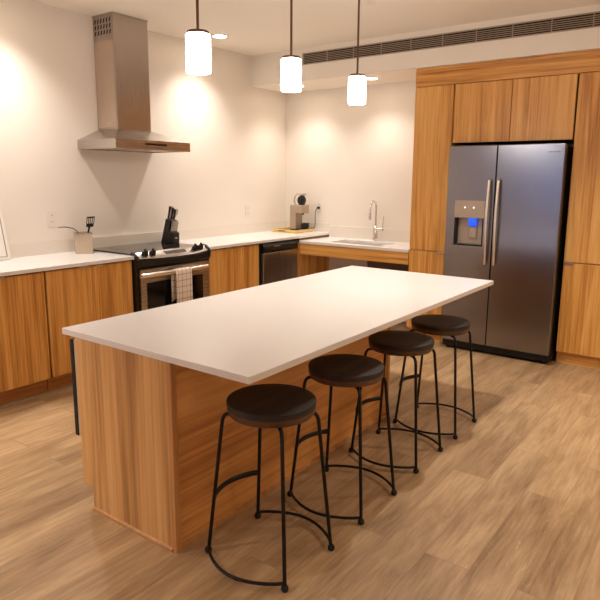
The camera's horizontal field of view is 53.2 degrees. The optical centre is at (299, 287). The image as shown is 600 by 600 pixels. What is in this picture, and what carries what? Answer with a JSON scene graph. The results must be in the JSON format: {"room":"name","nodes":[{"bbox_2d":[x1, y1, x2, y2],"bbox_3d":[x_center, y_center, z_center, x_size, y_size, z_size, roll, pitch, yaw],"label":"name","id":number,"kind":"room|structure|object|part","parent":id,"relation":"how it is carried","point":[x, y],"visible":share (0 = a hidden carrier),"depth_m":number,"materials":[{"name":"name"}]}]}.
{"room":"kitchen","nodes":[
{"label":"kitchen","id":0,"kind":"room"},
{"bbox_2d":[0,0,285,244],"bbox_3d":[-2.932,-0.551,3.581,0.100,2.815,9.200,8,13,36],"label":"wall","id":1,"kind":"structure","parent":0,"point":[235,130],"depth_m":5.30,"materials":[{"name":"paint"}]},
{"bbox_2d":[47,211,56,226],"bbox_3d":[-1.988,-0.546,4.798,0.007,0.124,0.076,8,13,36],"label":"wall outlet","id":2,"kind":"object","parent":1,"relation":"attached to","point":[51,215],"visible":1,"depth_m":4.79,"materials":[{"name":"white plastic"}]},
{"bbox_2d":[77,11,189,152],"bbox_3d":[-1.390,-1.683,4.985,0.502,1.069,0.779,8,13,36],"label":"range hood","id":3,"kind":"object","parent":1,"relation":"attached to","point":[120,40],"visible":1,"depth_m":4.92,"materials":[{"name":"silver metal"}]},
{"bbox_2d":[9,221,285,257],"bbox_3d":[-1.709,-0.389,5.205,0.016,0.102,5.180,8,13,36],"label":"backsplash","id":4,"kind":"structure","parent":1,"relation":"attached to","point":[57,246],"depth_m":5.45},
{"bbox_2d":[245,205,249,215],"bbox_3d":[-0.582,-0.856,6.689,0.007,0.124,0.076,8,13,36],"label":"wall outlet","id":5,"kind":"object","parent":1,"relation":"attached to","point":[247,207],"visible":1,"depth_m":6.68,"materials":[{"name":"white plastic"}]},
{"bbox_2d":[0,321,599,599],"bbox_3d":[-0.241,1.246,1.893,6.800,0.080,9.400,8,13,36],"label":"floor","id":6,"kind":"structure","parent":0,"point":[508,508],"depth_m":2.77,"materials":[{"name":"wood"}]},
{"bbox_2d":[0,271,50,404],"bbox_3d":[-2.233,0.340,4.100,0.616,0.885,0.738,8,13,36],"label":"base cabinet","id":7,"kind":"object","parent":6,"relation":"on","point":[25,371],"visible":0.99,"depth_m":4.08,"materials":[{"name":"brown wood"}]},
{"bbox_2d":[0,251,133,276],"bbox_3d":[-2.276,-0.096,3.939,0.640,0.028,2.416,8,13,36],"label":"countertop","id":8,"kind":"structure","parent":7,"relation":"on","point":[37,263],"depth_m":4.40,"materials":[{"name":"white stone"}]},
{"bbox_2d":[0,211,10,260],"bbox_3d":[-2.312,-0.353,4.274,0.090,0.355,0.438,8,13,36],"label":"framed board","id":9,"kind":"object","parent":8,"relation":"on","point":[4,247],"visible":1,"depth_m":4.43,"materials":[{"name":"white plastic"}]},
{"bbox_3d":[-2.314,-0.353,4.275,0.071,0.309,0.393,8,13,36],"label":"panel","id":10,"kind":"part","parent":9,"relation":"part of","materials":[{"name":"white fabric"}]},
{"bbox_2d":[73,231,92,253],"bbox_3d":[-1.760,-0.361,4.864,0.136,0.168,0.136,-4,11,-23],"label":"utensil crock","id":11,"kind":"object","parent":8,"relation":"on","point":[83,243],"visible":1,"depth_m":4.81,"materials":[{"name":"ceramic"}]},
{"bbox_2d":[86,216,94,232],"bbox_3d":[-1.730,-0.426,4.864,0.144,0.291,0.037,-6,12,-31],"label":"spatula","id":12,"kind":"object","parent":11,"relation":"in","point":[88,225],"visible":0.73,"depth_m":4.86,"materials":[{"name":"black plastic"}]},
{"bbox_3d":[-1.702,-0.531,4.863,0.015,0.084,0.078,8,13,36],"label":"blade","id":13,"kind":"part","parent":12,"relation":"part of","materials":[{"name":"black plastic"}]},
{"bbox_2d":[42,260,133,389],"bbox_3d":[-1.792,0.235,4.692,0.616,0.885,0.737,8,13,36],"label":"base cabinet","id":14,"kind":"object","parent":6,"relation":"on","point":[82,294],"visible":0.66,"depth_m":4.39,"materials":[{"name":"brown wood"}]},
{"bbox_3d":[-1.668,0.245,4.369,0.021,0.766,0.362,8,13,36],"label":"door","id":15,"kind":"part","parent":14,"relation":"part of","materials":[{"name":"brown wood"}]},
{"bbox_3d":[-1.451,0.194,4.660,0.021,0.766,0.365,8,13,36],"label":"door","id":16,"kind":"part","parent":14,"relation":"part of","materials":[{"name":"brown wood"}]},
{"bbox_2d":[93,241,210,311],"bbox_3d":[-1.275,0.095,5.261,0.722,0.963,0.810,8,13,36],"label":"range","id":17,"kind":"object","parent":6,"relation":"on","point":[153,263],"visible":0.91,"depth_m":4.96,"materials":[{"name":"black metal"}]},
{"bbox_2d":[93,241,193,254],"bbox_3d":[-1.327,-0.345,5.222,0.585,0.011,0.810,8,13,36],"label":"cooktop","id":18,"kind":"object","parent":17,"relation":"in","point":[129,249],"depth_m":5.16,"materials":[{"name":"black glass"}]},
{"bbox_3d":[-1.238,-0.276,4.779,0.052,0.061,0.058,-3,11,-19],"label":"knob","id":19,"kind":"part","parent":17,"relation":"part of","materials":[{"name":"black plastic"}]},
{"bbox_3d":[-1.187,-0.285,4.840,0.058,0.061,0.052,1,10,2],"label":"knob","id":20,"kind":"part","parent":17,"relation":"part of","materials":[{"name":"black plastic"}]},
{"bbox_2d":[161,219,178,243],"bbox_3d":[-1.206,-0.524,5.551,0.157,0.225,0.090,8,13,36],"label":"knife block","id":21,"kind":"object","parent":17,"relation":"on","point":[167,237],"visible":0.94,"depth_m":5.51,"materials":[{"name":"black plastic"}]},
{"bbox_2d":[167,206,170,219],"bbox_3d":[-1.196,-0.678,5.476,0.052,0.126,0.023,8,13,36],"label":"kitchen knife","id":22,"kind":"object","parent":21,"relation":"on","point":[169,210],"visible":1,"depth_m":5.47,"materials":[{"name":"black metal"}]},
{"bbox_3d":[-1.054,-0.289,5.028,0.095,0.061,0.777,8,13,36],"label":"control panel","id":23,"kind":"part","parent":17,"relation":"part of","materials":[{"name":"silver metal"}]},
{"bbox_3d":[-1.045,0.108,5.092,0.019,0.600,0.762,8,13,36],"label":"door","id":24,"kind":"part","parent":17,"relation":"part of","materials":[{"name":"silver metal"}]},
{"bbox_3d":[-1.026,-0.135,4.994,0.061,0.040,0.734,8,13,36],"label":"handle","id":25,"kind":"part","parent":17,"relation":"part of","materials":[{"name":"metal"}]},
{"bbox_2d":[171,266,192,302],"bbox_3d":[-0.993,0.005,5.047,0.059,0.340,0.190,8,13,36],"label":"dish towel","id":26,"kind":"object","parent":17,"relation":"hanging from","point":[181,282],"visible":0.93,"depth_m":5.02,"materials":[{"name":"fabric"}]},
{"bbox_3d":[-0.910,-0.351,5.212,0.058,0.061,0.052,1,10,2],"label":"knob","id":27,"kind":"part","parent":17,"relation":"part of","materials":[{"name":"black plastic"}]},
{"bbox_2d":[75,327,390,553],"bbox_3d":[-0.224,0.532,3.309,0.648,0.816,1.850,8,13,36],"label":"kitchen island","id":28,"kind":"object","parent":6,"relation":"on","point":[150,427],"visible":0.52,"depth_m":2.60,"materials":[{"name":"brown wood"}]},
{"bbox_2d":[70,338,80,435],"bbox_3d":[-0.829,0.413,3.028,0.054,0.468,0.698,8,13,36],"label":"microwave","id":29,"kind":"object","parent":28,"relation":"attached to","point":[72,341],"visible":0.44,"depth_m":2.75,"materials":[{"name":"metal"}]},
{"bbox_3d":[-0.753,0.660,2.590,0.632,0.816,0.026,8,13,36],"label":"panel","id":30,"kind":"part","parent":28,"relation":"part of","materials":[{"name":"brown wood"}]},
{"bbox_3d":[-0.746,1.059,2.633,0.538,0.016,0.010,8,13,36],"label":"shoe moulding","id":31,"kind":"part","parent":28,"relation":"part of","materials":[{"name":"brown wood"}]},
{"bbox_2d":[62,266,493,383],"bbox_3d":[0.117,0.085,3.419,1.134,0.028,2.539,8,13,36],"label":"island countertop","id":32,"kind":"structure","parent":28,"relation":"on","point":[250,335],"depth_m":2.91,"materials":[{"name":"white stone"}]},
{"bbox_3d":[0.021,0.565,3.139,0.016,0.816,1.788,8,13,36],"label":"panel","id":33,"kind":"part","parent":28,"relation":"part of","materials":[{"name":"brown wood"}]},
{"bbox_3d":[0.030,0.959,3.203,0.012,0.018,1.788,8,13,36],"label":"shoe moulding","id":34,"kind":"part","parent":28,"relation":"part of","materials":[{"name":"brown wood"}]},
{"bbox_3d":[0.321,0.405,4.030,0.632,0.816,0.026,8,13,36],"label":"panel","id":35,"kind":"part","parent":28,"relation":"part of","materials":[{"name":"brown wood"}]},
{"bbox_2d":[209,244,258,295],"bbox_3d":[-0.871,0.016,5.926,0.616,0.885,0.739,8,13,36],"label":"base cabinet","id":36,"kind":"object","parent":6,"relation":"on","point":[231,269],"visible":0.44,"depth_m":5.71,"materials":[{"name":"brown wood"}]},
{"bbox_3d":[-0.747,0.026,5.604,0.021,0.766,0.363,8,13,36],"label":"door","id":37,"kind":"part","parent":36,"relation":"part of","materials":[{"name":"brown wood"}]},
{"bbox_3d":[-0.530,-0.026,5.895,0.021,0.766,0.366,8,13,36],"label":"door","id":38,"kind":"part","parent":36,"relation":"part of","materials":[{"name":"brown wood"}]},
{"bbox_2d":[179,231,328,249],"bbox_3d":[-0.497,-0.519,6.325,0.640,0.028,1.968,8,13,36],"label":"countertop","id":39,"kind":"structure","parent":36,"relation":"on","point":[218,242],"depth_m":6.12,"materials":[{"name":"white stone"}]},
{"bbox_2d":[272,227,312,233],"bbox_3d":[-0.084,-0.659,6.925,0.350,0.036,0.337,8,13,36],"label":"serving tray","id":40,"kind":"object","parent":39,"relation":"on","point":[285,229],"visible":0.89,"depth_m":6.82,"materials":[{"name":"brown wood"}]},
{"bbox_2d":[290,193,319,229],"bbox_3d":[0.055,-0.871,6.933,0.269,0.431,0.237,8,13,36],"label":"coffee machine","id":41,"kind":"object","parent":40,"relation":"on","point":[297,210],"visible":0.9,"depth_m":6.88,"materials":[{"name":"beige plastic"}]},
{"bbox_3d":[0.001,-1.011,6.885,0.102,0.138,0.133,8,13,36],"label":"lever","id":42,"kind":"part","parent":41,"relation":"part of","materials":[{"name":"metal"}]},
{"bbox_2d":[301,223,309,228],"bbox_3d":[0.060,-0.702,6.896,0.100,0.068,0.107,-2,11,-13],"label":"cup","id":43,"kind":"object","parent":41,"relation":"on","point":[303,225],"visible":0.94,"depth_m":6.86,"materials":[{"name":"black plastic"}]},
{"bbox_2d":[295,235,328,242],"bbox_3d":[-0.070,-0.576,6.873,0.582,0.051,0.580,8,13,36],"label":"strip","id":44,"kind":"object","parent":39,"relation":"attached to","point":[322,236],"visible":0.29,"depth_m":6.65,"materials":[{"name":"brown wood"}]},
{"bbox_2d":[205,384,334,592],"bbox_3d":[-0.132,0.769,2.438,0.453,0.664,0.508,8,13,36],"label":"bar stool","id":45,"kind":"object","parent":6,"relation":"on","point":[260,406],"visible":1,"depth_m":2.37,"materials":[{"name":"black metal"}]},
{"bbox_3d":[-0.309,0.790,2.432,0.149,0.601,0.017,0,10,-5],"label":"leg","id":46,"kind":"part","parent":45,"relation":"part of","materials":[{"name":"black metal"}]},
{"bbox_3d":[-0.170,0.757,2.616,0.017,0.600,0.142,-3,11,-18],"label":"leg","id":47,"kind":"part","parent":45,"relation":"part of","materials":[{"name":"black metal"}]},
{"bbox_3d":[-0.114,0.469,2.386,0.358,0.052,0.358,8,13,36],"label":"seat","id":48,"kind":"part","parent":45,"relation":"part of","materials":[{"name":"black leather"}]},
{"bbox_3d":[-0.069,0.823,2.259,0.017,0.601,0.149,-2,11,-13],"label":"leg","id":49,"kind":"part","parent":45,"relation":"part of","materials":[{"name":"black metal"}]},
{"bbox_3d":[0.068,0.790,2.446,0.142,0.600,0.017,1,10,1],"label":"leg","id":50,"kind":"part","parent":45,"relation":"part of","materials":[{"name":"black metal"}]},
{"bbox_2d":[259,239,297,285],"bbox_3d":[-0.446,-0.077,6.453,0.615,0.884,0.612,8,13,36],"label":"dishwasher","id":51,"kind":"object","parent":6,"relation":"on","point":[277,259],"visible":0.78,"depth_m":6.20,"materials":[{"name":"silver metal"}]},
{"bbox_3d":[-0.193,-0.408,6.218,0.009,0.012,0.512,8,13,36],"label":"pocket handle","id":52,"kind":"part","parent":51,"relation":"part of","materials":[{"name":"black plastic"}]},
{"bbox_2d":[297,243,328,276],"bbox_3d":[-0.089,-0.139,6.947,0.621,0.834,0.602,8,13,36],"label":"end panel","id":53,"kind":"object","parent":6,"relation":"on","point":[306,264],"visible":0.18,"depth_m":6.68,"materials":[{"name":"brown wood"}]},
{"bbox_2d":[299,237,409,251],"bbox_3d":[0.688,-0.458,6.316,1.293,0.028,0.600,8,13,36],"label":"countertop","id":54,"kind":"structure","parent":53,"relation":"on","point":[328,241],"depth_m":6.28,"materials":[{"name":"white stone"}]},
{"bbox_2d":[299,243,408,264],"bbox_3d":[0.518,-0.346,6.103,1.291,0.117,0.020,8,13,36],"label":"apron panel","id":55,"kind":"object","parent":54,"relation":"attached to","point":[396,257],"visible":1,"depth_m":6.06,"materials":[{"name":"brown wood"}]},
{"bbox_2d":[340,242,383,245],"bbox_3d":[0.651,-0.391,6.318,0.660,0.104,0.370,8,13,36],"label":"sink basin","id":56,"kind":"object","parent":54,"relation":"in","point":[340,242],"visible":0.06,"depth_m":6.49,"materials":[{"name":"metal"}]},
{"bbox_2d":[368,200,383,240],"bbox_3d":[0.809,-0.703,6.371,0.129,0.436,0.176,8,13,36],"label":"faucet","id":57,"kind":"object","parent":54,"relation":"on","point":[376,229],"visible":1,"depth_m":6.42,"materials":[{"name":"silver metal"}]},
{"bbox_3d":[0.778,-0.780,6.376,0.023,0.286,0.150,8,13,36],"label":"spout","id":58,"kind":"part","parent":57,"relation":"part of","materials":[{"name":"silver metal"}]},
{"bbox_2d":[287,354,396,524],"bbox_3d":[0.199,0.692,2.878,0.453,0.664,0.508,8,13,36],"label":"bar stool","id":59,"kind":"object","parent":6,"relation":"on","point":[336,370],"visible":0.97,"depth_m":2.80,"materials":[{"name":"black metal"}]},
{"bbox_3d":[0.022,0.712,2.872,0.149,0.601,0.017,0,10,-5],"label":"leg","id":60,"kind":"part","parent":59,"relation":"part of","materials":[{"name":"black metal"}]},
{"bbox_3d":[0.162,0.679,3.056,0.017,0.600,0.142,-3,11,-18],"label":"leg","id":61,"kind":"part","parent":59,"relation":"part of","materials":[{"name":"black metal"}]},
{"bbox_3d":[0.218,0.391,2.825,0.358,0.052,0.358,8,13,36],"label":"seat","id":62,"kind":"part","parent":59,"relation":"part of","materials":[{"name":"black leather"}]},
{"bbox_3d":[0.262,0.745,2.699,0.017,0.601,0.149,-2,11,-13],"label":"leg","id":63,"kind":"part","parent":59,"relation":"part of","materials":[{"name":"black metal"}]},
{"bbox_3d":[0.399,0.712,2.885,0.142,0.600,0.017,1,10,1],"label":"leg","id":64,"kind":"part","parent":59,"relation":"part of","materials":[{"name":"black metal"}]},
{"bbox_2d":[349,330,442,473],"bbox_3d":[0.538,0.608,3.350,0.453,0.664,0.508,8,13,36],"label":"bar stool","id":65,"kind":"object","parent":6,"relation":"on","point":[412,344],"visible":0.98,"depth_m":3.26,"materials":[{"name":"black metal"}]},
{"bbox_3d":[0.361,0.628,3.344,0.149,0.601,0.017,0,10,-5],"label":"leg","id":66,"kind":"part","parent":65,"relation":"part of","materials":[{"name":"black metal"}]},
{"bbox_3d":[0.500,0.596,3.528,0.017,0.600,0.142,-3,11,-18],"label":"leg","id":67,"kind":"part","parent":65,"relation":"part of","materials":[{"name":"black metal"}]},
{"bbox_3d":[0.556,0.307,3.298,0.358,0.052,0.358,8,13,36],"label":"seat","id":68,"kind":"part","parent":65,"relation":"part of","materials":[{"name":"black leather"}]},
{"bbox_3d":[0.601,0.661,3.171,0.017,0.601,0.149,-2,11,-13],"label":"leg","id":69,"kind":"part","parent":65,"relation":"part of","materials":[{"name":"black metal"}]},
{"bbox_3d":[0.737,0.628,3.357,0.142,0.600,0.017,1,10,1],"label":"leg","id":70,"kind":"part","parent":65,"relation":"part of","materials":[{"name":"black metal"}]},
{"bbox_2d":[393,314,476,439],"bbox_3d":[0.852,0.534,3.765,0.453,0.664,0.508,8,13,36],"label":"bar stool","id":71,"kind":"object","parent":6,"relation":"on","point":[431,324],"visible":0.93,"depth_m":3.67,"materials":[{"name":"black metal"}]},
{"bbox_3d":[0.675,0.555,3.759,0.149,0.601,0.017,0,10,-5],"label":"leg","id":72,"kind":"part","parent":71,"relation":"part of","materials":[{"name":"black metal"}]},
{"bbox_3d":[0.814,0.522,3.943,0.017,0.600,0.142,-3,11,-18],"label":"leg","id":73,"kind":"part","parent":71,"relation":"part of","materials":[{"name":"black metal"}]},
{"bbox_3d":[0.870,0.233,3.712,0.358,0.052,0.358,8,13,36],"label":"seat","id":74,"kind":"part","parent":71,"relation":"part of","materials":[{"name":"black leather"}]},
{"bbox_3d":[0.915,0.588,3.585,0.017,0.601,0.149,-2,11,-13],"label":"leg","id":75,"kind":"part","parent":71,"relation":"part of","materials":[{"name":"black metal"}]},
{"bbox_3d":[1.051,0.555,3.772,0.142,0.600,0.017,1,10,1],"label":"leg","id":76,"kind":"part","parent":71,"relation":"part of","materials":[{"name":"black metal"}]},
{"bbox_2d":[406,85,468,341],"bbox_3d":[1.361,-0.682,5.774,0.370,2.342,0.597,8,13,36],"label":"tall cabinet","id":77,"kind":"object","parent":6,"relation":"on","point":[434,105],"visible":0.6,"depth_m":5.49,"materials":[{"name":"brown wood"}]},
{"bbox_3d":[1.194,0.032,5.680,0.366,0.752,0.021,8,13,36],"label":"door","id":78,"kind":"part","parent":77,"relation":"part of","materials":[{"name":"brown wood"}]},
{"bbox_3d":[1.201,-1.069,5.479,0.366,1.472,0.021,8,13,36],"label":"door","id":79,"kind":"part","parent":77,"relation":"part of","materials":[{"name":"brown wood"}]},
{"bbox_2d":[416,49,599,87],"bbox_3d":[2.280,-1.790,4.902,2.620,0.157,0.582,8,13,36],"label":"header","id":80,"kind":"object","parent":77,"relation":"on","point":[581,61],"visible":0.7,"depth_m":4.93,"materials":[{"name":"brown wood"}]},
{"bbox_2d":[440,143,573,363],"bbox_3d":[1.861,-0.327,5.333,0.951,1.808,0.750,8,13,36],"label":"refrigerator","id":81,"kind":"object","parent":6,"relation":"on","point":[507,211],"visible":0.98,"depth_m":5.03,"materials":[{"name":"grey metal"}]},
{"bbox_3d":[1.484,-0.361,5.264,0.417,1.720,0.075,8,13,36],"label":"freezer door","id":82,"kind":"part","parent":81,"relation":"part of","materials":[{"name":"silver metal"}]},
{"bbox_3d":[1.464,-0.673,5.174,0.268,0.149,0.004,8,13,36],"label":"dispenser panel","id":83,"kind":"part","parent":81,"relation":"part of","materials":[{"name":"grey plastic"}]},
{"bbox_3d":[1.582,-0.544,5.073,0.025,0.748,0.067,8,13,36],"label":"handle","id":84,"kind":"part","parent":81,"relation":"part of","materials":[{"name":"metal"}]},
{"bbox_3d":[1.645,-0.535,5.027,0.025,0.748,0.067,8,13,36],"label":"handle","id":85,"kind":"part","parent":81,"relation":"part of","materials":[{"name":"metal"}]},
{"bbox_3d":[1.870,-0.308,4.985,0.526,1.720,0.075,8,13,36],"label":"fridge door","id":86,"kind":"part","parent":81,"relation":"part of","materials":[{"name":"silver metal"}]},
{"bbox_2d":[556,72,599,368],"bbox_3d":[2.576,-0.514,4.898,0.614,2.342,0.597,8,13,36],"label":"tall cabinet","id":87,"kind":"object","parent":6,"relation":"on","point":[578,335],"visible":1,"depth_m":4.80,"materials":[{"name":"brown wood"}]},
{"bbox_3d":[2.409,0.200,4.804,0.609,0.752,0.021,8,13,36],"label":"door","id":88,"kind":"part","parent":87,"relation":"part of","materials":[{"name":"brown wood"}]},
{"bbox_3d":[2.416,-0.901,4.603,0.609,1.472,0.021,8,13,36],"label":"door","id":89,"kind":"part","parent":87,"relation":"part of","materials":[{"name":"brown wood"}]},
{"bbox_2d":[30,0,599,55],"bbox_3d":[-0.222,-1.612,1.372,6.800,0.100,9.400,8,13,36],"label":"ceiling","id":90,"kind":"structure","parent":0,"point":[252,27],"depth_m":4.82,"materials":[{"name":"paint"}]},
{"bbox_2d":[185,0,210,74],"bbox_3d":[-0.462,-1.385,2.678,0.120,0.816,0.120,8,13,36],"label":"pendant light","id":91,"kind":"object","parent":90,"relation":"hanging from","point":[198,41],"visible":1,"depth_m":2.69,"materials":[{"name":"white glass"}]},
{"bbox_3d":[-0.462,-1.469,2.662,0.013,0.607,0.013,8,13,36],"label":"rod","id":92,"kind":"part","parent":91,"relation":"part of","materials":[{"name":"brown metal"}]},
{"bbox_3d":[-0.464,-1.067,2.736,0.112,0.169,0.112,8,13,36],"label":"lamp shade","id":93,"kind":"part","parent":91,"relation":"part of","materials":[{"name":"white glass"}]},
{"bbox_2d":[211,34,227,37],"bbox_3d":[-0.742,-2.321,5.539,0.160,0.006,0.160,8,13,36],"label":"recessed light","id":94,"kind":"object","parent":90,"relation":"in","point":[213,35],"visible":1,"depth_m":5.52,"materials":[{"name":"white plastic"}]},
{"bbox_2d":[281,0,300,92],"bbox_3d":[-0.047,-1.484,3.235,0.120,0.816,0.120,8,13,36],"label":"pendant light","id":95,"kind":"object","parent":90,"relation":"hanging from","point":[290,64],"visible":1,"depth_m":3.25,"materials":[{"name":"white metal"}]},
{"bbox_3d":[-0.049,-1.165,3.293,0.112,0.169,0.112,8,13,36],"label":"lamp shade","id":96,"kind":"part","parent":95,"relation":"part of","materials":[{"name":"white glass"}]},
{"bbox_3d":[-0.046,-1.568,3.219,0.013,0.607,0.013,8,13,36],"label":"rod","id":97,"kind":"part","parent":95,"relation":"part of","materials":[{"name":"brown metal"}]},
{"bbox_2d":[348,0,365,104],"bbox_3d":[0.369,-1.583,3.792,0.120,0.816,0.120,8,13,36],"label":"pendant light","id":98,"kind":"object","parent":90,"relation":"hanging from","point":[357,81],"visible":1,"depth_m":3.80,"materials":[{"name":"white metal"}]},
{"bbox_3d":[0.367,-1.264,3.850,0.112,0.169,0.112,8,13,36],"label":"lamp shade","id":99,"kind":"part","parent":98,"relation":"part of","materials":[{"name":"white glass"}]},
{"bbox_3d":[0.369,-1.667,3.776,0.013,0.607,0.013,8,13,36],"label":"rod","id":100,"kind":"part","parent":98,"relation":"part of","materials":[{"name":"brown metal"}]},
{"bbox_2d":[286,81,573,321],"bbox_3d":[2.520,-0.833,5.324,6.800,2.815,0.100,8,13,36],"label":"wall","id":101,"kind":"structure","parent":0,"point":[345,157],"depth_m":6.62,"materials":[{"name":"paint"}]},
{"bbox_2d":[286,221,329,231],"bbox_3d":[0.080,-0.721,7.087,0.640,0.102,0.018,8,13,36],"label":"backsplash","id":102,"kind":"structure","parent":101,"relation":"attached to","point":[321,227],"depth_m":6.98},
{"bbox_2d":[317,201,321,211],"bbox_3d":[0.226,-0.933,6.949,0.076,0.124,0.007,8,13,36],"label":"wall outlet","id":103,"kind":"object","parent":101,"relation":"attached to","point":[319,203],"visible":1,"depth_m":6.94,"materials":[{"name":"white plastic"}]},
{"bbox_2d":[329,225,409,242],"bbox_3d":[0.861,-0.577,6.533,1.293,0.130,0.018,8,13,36],"label":"backsplash","id":104,"kind":"structure","parent":101,"relation":"attached to","point":[396,235],"depth_m":6.61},
{"bbox_2d":[367,261,408,271],"bbox_3d":[1.039,-0.091,6.320,0.620,0.380,0.277,8,13,36],"label":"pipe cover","id":105,"kind":"object","parent":101,"relation":"attached to","point":[371,264],"visible":0.02,"depth_m":6.23,"materials":[{"name":"brown wood"}]},
{"bbox_2d":[250,4,599,92],"bbox_3d":[2.312,-2.012,4.809,6.600,0.312,0.633,8,13,36],"label":"soffit","id":106,"kind":"object","parent":101,"relation":"attached to","point":[265,69],"depth_m":5.33,"materials":[{"name":"paint"}]},
{"bbox_2d":[366,77,378,79],"bbox_3d":[0.703,-2.063,5.914,0.160,0.006,0.160,8,13,36],"label":"recessed light","id":107,"kind":"object","parent":106,"relation":"in","point":[367,78],"visible":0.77,"depth_m":5.92,"materials":[{"name":"white plastic"}]},
{"bbox_2d":[302,11,599,64],"bbox_3d":[1.839,-2.054,4.748,4.500,0.112,0.010,8,13,36],"label":"air vent","id":108,"kind":"object","parent":106,"relation":"in","point":[591,19],"visible":1,"depth_m":5.08,"materials":[{"name":"metal"}]},
{"bbox_2d":[453,73,579,145],"bbox_3d":[1.929,-1.510,5.212,1.013,0.503,0.583,8,13,36],"label":"upper cabinet","id":109,"kind":"object","parent":101,"relation":"attached to","point":[535,110],"visible":0.98,"depth_m":4.96,"materials":[{"name":"brown wood"}]},
{"bbox_3d":[1.562,-1.499,5.134,0.491,0.498,0.021,8,13,36],"label":"door","id":110,"kind":"part","parent":109,"relation":"part of","materials":[{"name":"brown wood"}]},
{"bbox_3d":[1.963,-1.444,4.845,0.494,0.498,0.021,8,13,36],"label":"door","id":111,"kind":"part","parent":109,"relation":"part of","materials":[{"name":"brown wood"}]}
]}

